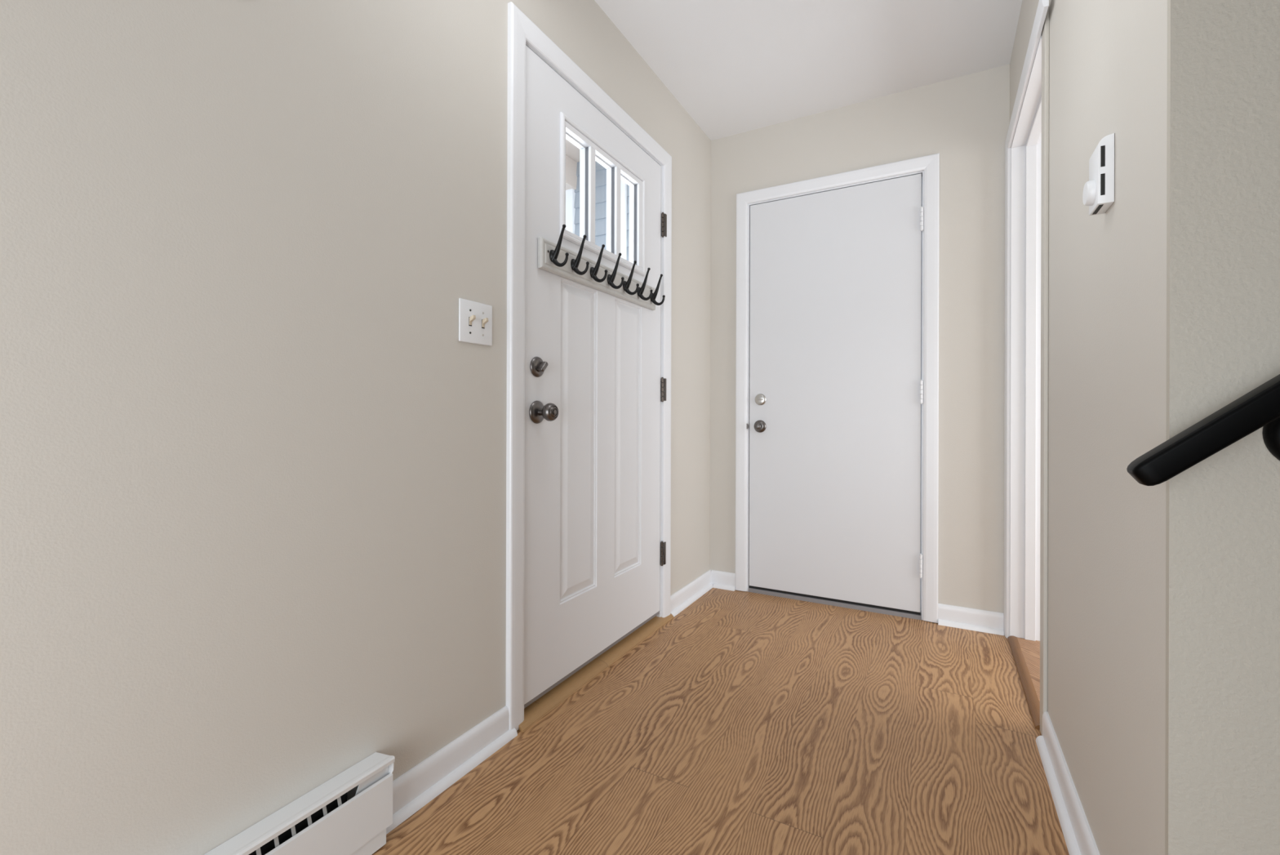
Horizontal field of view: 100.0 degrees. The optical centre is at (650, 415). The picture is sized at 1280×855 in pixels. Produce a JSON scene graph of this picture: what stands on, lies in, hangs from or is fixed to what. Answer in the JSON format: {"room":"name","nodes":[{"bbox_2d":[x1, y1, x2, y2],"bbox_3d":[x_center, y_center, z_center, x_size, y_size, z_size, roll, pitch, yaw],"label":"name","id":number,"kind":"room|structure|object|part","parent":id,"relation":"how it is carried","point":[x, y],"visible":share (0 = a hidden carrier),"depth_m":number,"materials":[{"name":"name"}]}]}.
{"room":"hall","nodes":[
{"label":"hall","id":0,"kind":"room"},
{"bbox_2d":[0,0,711,854],"bbox_3d":[-1.160,-0.295,0.354,0.130,2.474,6.323,0,0,28],"label":"wall","id":1,"kind":"structure","parent":0,"point":[252,448],"depth_m":1.00,"materials":[{"name":"grey paint"}]},
{"bbox_2d":[203,751,395,854],"bbox_3d":[-1.252,0.844,-0.020,0.066,0.186,2.779,0,0,28],"label":"baseboard heater","id":2,"kind":"object","parent":1,"relation":"attached to","point":[350,812],"visible":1,"depth_m":1.08,"materials":[{"name":"white metal"}]},
{"bbox_3d":[-1.233,0.846,-0.030,0.010,0.112,2.779,0,0,28],"label":"panel","id":3,"kind":"part","parent":2,"relation":"part of","materials":[{"name":"white metal"}]},
{"bbox_3d":[-1.280,0.847,-0.005,0.004,0.164,2.779,0,0,28],"label":"plate","id":4,"kind":"part","parent":2,"relation":"part of","materials":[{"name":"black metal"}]},
{"bbox_2d":[386,705,517,834],"bbox_3d":[-0.507,0.899,1.403,0.030,0.088,0.432,0,0,28],"label":"baseboard","id":5,"kind":"structure","parent":1,"relation":"attached to","point":[416,787],"depth_m":1.38,"materials":[{"name":"white paint"}]},
{"bbox_2d":[458,297,492,346],"bbox_3d":[-0.471,-0.254,1.471,0.023,0.115,0.118,0,0,28],"label":"light switch","id":6,"kind":"object","parent":1,"relation":"attached to","point":[475,318],"visible":1,"depth_m":1.47,"materials":[{"name":"white plastic"}]},
{"bbox_2d":[506,1,671,730],"bbox_3d":[-0.219,-0.135,2.083,0.148,2.158,1.071,0,0,28],"label":"door frame","id":7,"kind":"structure","parent":1,"relation":"attached to","point":[522,32],"depth_m":1.62,"materials":[{"name":"white paint"}]},
{"bbox_2d":[524,45,666,707],"bbox_3d":[-0.146,-0.116,2.058,0.131,2.046,0.936,0,0,28],"label":"door","id":8,"kind":"structure","parent":1,"relation":"in","point":[593,356],"depth_m":1.95,"materials":[{"name":"white paint"}]},
{"bbox_3d":[-0.354,-0.010,1.700,0.014,0.073,0.073,0,0,28],"label":"knob","id":9,"kind":"part","parent":8,"relation":"part of","materials":[{"name":"grey metal"}]},
{"bbox_3d":[-0.323,-0.010,1.683,0.065,0.057,0.057,0,0,28],"label":"knob handle","id":10,"kind":"part","parent":8,"relation":"part of","materials":[{"name":"grey metal"}]},
{"bbox_3d":[-0.268,0.087,1.917,0.040,1.102,0.222,0,0,28],"label":"panel","id":11,"kind":"part","parent":8,"relation":"part of","materials":[{"name":"white paint"}]},
{"bbox_3d":[-0.136,-0.537,2.025,0.086,0.143,0.778,0,0,28],"label":"coat hook rail","id":12,"kind":"part","parent":8,"relation":"part of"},
{"bbox_3d":[-0.180,-0.807,2.065,0.056,0.418,0.579,0,0,28],"label":"glazing frame","id":13,"kind":"part","parent":8,"relation":"part of","materials":[{"name":"white paint"}]},
{"bbox_3d":[-0.106,0.088,2.217,0.040,1.102,0.216,0,0,28],"label":"panel","id":14,"kind":"part","parent":8,"relation":"part of","materials":[{"name":"white paint"}]},
{"bbox_2d":[670,568,713,617],"bbox_3d":[0.220,0.901,2.753,0.030,0.088,0.528,0,0,28],"label":"baseboard","id":15,"kind":"structure","parent":1,"relation":"attached to","point":[681,599],"depth_m":2.72,"materials":[{"name":"white paint"}]},
{"bbox_2d":[371,587,1069,854],"bbox_3d":[0.586,0.990,-0.584,4.160,0.112,6.330,0,0,28],"label":"floor","id":16,"kind":"structure","parent":0,"point":[747,722],"depth_m":1.50,"materials":[{"name":"brown wood"}]},
{"bbox_2d":[518,613,674,731],"bbox_3d":[-0.169,0.931,2.075,0.079,0.026,1.032,0,0,28],"label":"threshold","id":17,"kind":"object","parent":16,"relation":"on","point":[537,709],"visible":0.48,"depth_m":1.93,"materials":[{"name":"brown wood"}]},
{"bbox_2d":[748,586,921,619],"bbox_3d":[0.920,0.937,2.741,0.828,0.020,0.124,0,0,28],"label":"threshold","id":18,"kind":"object","parent":16,"relation":"on","point":[750,589],"visible":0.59,"depth_m":2.66,"materials":[{"name":"grey metal"}]},
{"bbox_2d":[1007,635,1039,728],"bbox_3d":[1.357,0.941,1.948,0.033,0.016,0.748,0,0,28],"label":"threshold","id":19,"kind":"object","parent":16,"relation":"on","point":[1033,704],"visible":0.81,"depth_m":1.89,"materials":[{"name":"brown wood"}]},
{"bbox_2d":[594,0,1022,140],"bbox_3d":[0.285,-1.578,-0.418,3.460,0.100,6.330,0,0,28],"label":"ceiling","id":20,"kind":"structure","parent":0,"point":[735,67],"depth_m":2.24,"materials":[{"name":"white paint"}]},
{"bbox_2d":[710,64,1009,614],"bbox_3d":[1.818,-0.287,2.267,3.300,2.474,0.130,0,0,28],"label":"wall","id":21,"kind":"structure","parent":0,"point":[965,120],"depth_m":2.44,"materials":[{"name":"grey paint"}]},
{"bbox_2d":[711,569,735,591],"bbox_3d":[0.397,0.902,2.940,0.140,0.088,0.030,0,0,28],"label":"baseboard","id":22,"kind":"structure","parent":21,"relation":"attached to","point":[720,580],"depth_m":2.94,"materials":[{"name":"white paint"}]},
{"bbox_3d":[0.402,0.936,2.930,0.122,0.020,0.017,0,0,28],"label":"shoe moulding","id":23,"kind":"part","parent":22,"relation":"part of","materials":[{"name":"white paint"}]},
{"bbox_2d":[749,173,924,614],"bbox_3d":[0.896,-0.098,2.683,0.832,2.052,0.100,0,0,28],"label":"door","id":24,"kind":"structure","parent":21,"relation":"in","point":[836,390],"depth_m":2.67,"materials":[{"name":"white paint"}]},
{"bbox_3d":[0.569,0.058,2.828,0.037,0.037,0.046,0,0,28],"label":"knob handle","id":25,"kind":"part","parent":24,"relation":"part of","materials":[{"name":"grey metal"}]},
{"bbox_3d":[0.581,0.058,2.851,0.066,0.066,0.014,0,0,28],"label":"knob","id":26,"kind":"part","parent":24,"relation":"part of","materials":[{"name":"grey metal"}]},
{"bbox_2d":[735,153,939,622],"bbox_3d":[0.922,-0.124,2.740,0.968,2.144,0.147,0,0,28],"label":"door frame","id":27,"kind":"structure","parent":21,"relation":"attached to","point":[928,166],"depth_m":2.54,"materials":[{"name":"white paint"}]},
{"bbox_2d":[937,603,1004,635],"bbox_3d":[1.422,0.905,2.388,0.250,0.088,0.030,0,0,28],"label":"baseboard","id":28,"kind":"structure","parent":21,"relation":"attached to","point":[957,616],"depth_m":2.38,"materials":[{"name":"white paint"}]},
{"bbox_3d":[1.419,0.939,2.382,0.250,0.020,0.017,0,0,28],"label":"shoe moulding","id":29,"kind":"part","parent":28,"relation":"part of","materials":[{"name":"white paint"}]},
{"bbox_2d":[1009,0,1167,854],"bbox_3d":[1.186,-0.289,1.517,0.120,2.474,1.791,0,0,28],"label":"wall","id":30,"kind":"structure","parent":0,"point":[1108,59],"depth_m":1.01,"materials":[{"name":"grey paint"}]},
{"bbox_2d":[1004,0,1049,735],"bbox_3d":[1.379,-0.121,1.887,0.143,2.139,0.951,0,0,28],"label":"door frame","id":31,"kind":"structure","parent":30,"relation":"attached to","point":[1027,140],"depth_m":2.24,"materials":[{"name":"white paint"}]},
{"bbox_3d":[1.167,-0.121,1.590,0.011,2.138,0.060,0,0,28],"label":"casing","id":32,"kind":"part","parent":31,"relation":"part of","materials":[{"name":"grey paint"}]},
{"bbox_2d":[1035,711,1100,854],"bbox_3d":[0.920,0.903,1.157,0.030,0.088,0.932,0,0,28],"label":"baseboard","id":33,"kind":"structure","parent":30,"relation":"attached to","point":[1079,838],"depth_m":1.27,"materials":[{"name":"white paint"}]},
{"bbox_3d":[0.912,0.937,1.156,0.017,0.020,0.922,0,0,28],"label":"shoe moulding","id":34,"kind":"part","parent":33,"relation":"part of","materials":[{"name":"white paint"}]},
{"bbox_2d":[1082,133,1114,215],"bbox_3d":[0.841,-0.449,1.011,0.036,0.126,0.067,0,0,28],"label":"thermostat","id":35,"kind":"object","parent":30,"relation":"attached to","point":[1098,193],"visible":1,"depth_m":0.98,"materials":[{"name":"white plastic"}]},
{"bbox_2d":[1164,0,1279,854],"bbox_3d":[1.889,-1.150,0.177,2.598,4.200,0.120,0,0,28],"label":"wall","id":36,"kind":"structure","parent":0,"point":[1222,744],"depth_m":0.71,"materials":[{"name":"beige paint"}]},
{"bbox_2d":[1126,373,1279,485],"bbox_3d":[1.646,-0.831,0.193,2.268,1.850,0.081,0,0,28],"label":"handrail","id":37,"kind":"object","parent":36,"relation":"attached to","point":[1260,407],"visible":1,"depth_m":0.67,"materials":[{"name":"black metal"}]},
{"label":"outside","id":38,"kind":"structure","parent":0,"visible":0},
{"bbox_2d":[573,160,629,261],"bbox_3d":[-0.125,-0.316,3.325,0.845,3.120,0.016,0,0,28],"label":"wall","id":39,"kind":"structure","parent":38,"point":[600,171],"depth_m":3.43,"materials":[{"name":"grey"}]},
{"bbox_2d":[565,155,577,190],"bbox_3d":[-0.872,-1.567,2.465,0.550,0.180,2.310,0,0,28],"label":"trim","id":40,"kind":"structure","parent":39,"relation":"attached to","point":[571,165],"depth_m":3.47,"materials":[{"name":"beige paint"}]},
{"bbox_2d":[565,179,626,259],"bbox_3d":[-0.160,-0.206,3.356,0.935,2.900,0.082,0,0,28],"label":"sky","id":41,"kind":"structure","parent":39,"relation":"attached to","point":[570,193],"depth_m":3.33,"materials":[{"name":"white"}]},
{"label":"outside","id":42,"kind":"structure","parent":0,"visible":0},
{"bbox_2d":[565,138,579,162],"bbox_3d":[-0.882,-1.698,2.556,1.465,0.080,2.460,0,0,28],"label":"ceiling","id":43,"kind":"structure","parent":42,"point":[572,151],"depth_m":3.38,"materials":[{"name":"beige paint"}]}
]}

